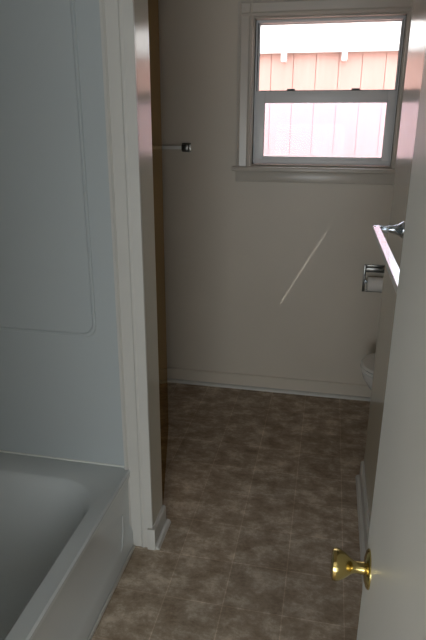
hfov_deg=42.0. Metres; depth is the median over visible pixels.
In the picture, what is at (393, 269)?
towel bar
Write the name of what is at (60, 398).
tub surround
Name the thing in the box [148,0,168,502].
wall
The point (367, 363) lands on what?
toilet
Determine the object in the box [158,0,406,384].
wall
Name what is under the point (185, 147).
towel bar
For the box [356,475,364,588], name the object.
trim
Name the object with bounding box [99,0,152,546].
trim
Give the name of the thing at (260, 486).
floor
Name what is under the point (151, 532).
trim
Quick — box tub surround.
[0,0,123,467]
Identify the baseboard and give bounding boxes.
[153,505,165,542]
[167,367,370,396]
[359,461,369,552]
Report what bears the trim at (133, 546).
attached to the bathtub
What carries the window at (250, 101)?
in the wall at (262, 278)
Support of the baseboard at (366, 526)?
attached to the wall at (417, 39)
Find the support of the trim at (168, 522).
attached to the baseboard at (160, 521)
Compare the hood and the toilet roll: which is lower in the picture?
the toilet roll
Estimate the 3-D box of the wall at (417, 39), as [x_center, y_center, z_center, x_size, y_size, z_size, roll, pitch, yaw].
[0.860,0.044,1.213,0.712,2.440,2.410,4,19,11]
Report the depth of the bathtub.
2.07 m
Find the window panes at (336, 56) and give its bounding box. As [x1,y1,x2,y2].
[259,21,401,157]
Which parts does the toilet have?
seat, bowl, lid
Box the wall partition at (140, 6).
[134,0,162,524]
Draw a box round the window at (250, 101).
[231,0,412,184]
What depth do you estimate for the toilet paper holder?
3.33 m
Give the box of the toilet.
[360,353,374,389]
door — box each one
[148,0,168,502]
[330,49,425,639]
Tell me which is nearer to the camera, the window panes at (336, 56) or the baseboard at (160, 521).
the baseboard at (160, 521)
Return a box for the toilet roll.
[367,277,383,291]
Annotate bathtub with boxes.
[0,452,133,639]
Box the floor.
[91,382,369,639]
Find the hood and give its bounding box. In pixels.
[365,267,384,272]
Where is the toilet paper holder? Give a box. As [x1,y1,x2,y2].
[362,264,384,292]
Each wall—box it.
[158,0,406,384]
[364,0,425,523]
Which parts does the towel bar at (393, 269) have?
bracket arm, post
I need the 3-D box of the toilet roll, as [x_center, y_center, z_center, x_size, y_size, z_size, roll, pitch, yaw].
[0.976,-0.213,3.313,0.105,0.088,0.088,4,19,11]
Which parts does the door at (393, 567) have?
knob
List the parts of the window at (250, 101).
sill, sash, frame, sash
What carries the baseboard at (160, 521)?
attached to the wall partition at (140, 6)
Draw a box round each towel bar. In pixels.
[162,143,190,151]
[372,222,403,294]
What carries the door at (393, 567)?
in the wall
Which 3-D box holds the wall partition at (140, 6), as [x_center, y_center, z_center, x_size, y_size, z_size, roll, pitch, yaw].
[-0.640,-0.260,2.077,0.840,2.440,0.146,4,19,11]
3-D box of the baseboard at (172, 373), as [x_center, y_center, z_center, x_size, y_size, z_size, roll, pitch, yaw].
[0.438,0.428,3.699,2.430,0.098,0.014,4,19,11]
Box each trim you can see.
[87,545,134,639]
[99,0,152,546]
[147,528,155,549]
[156,519,170,549]
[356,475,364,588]

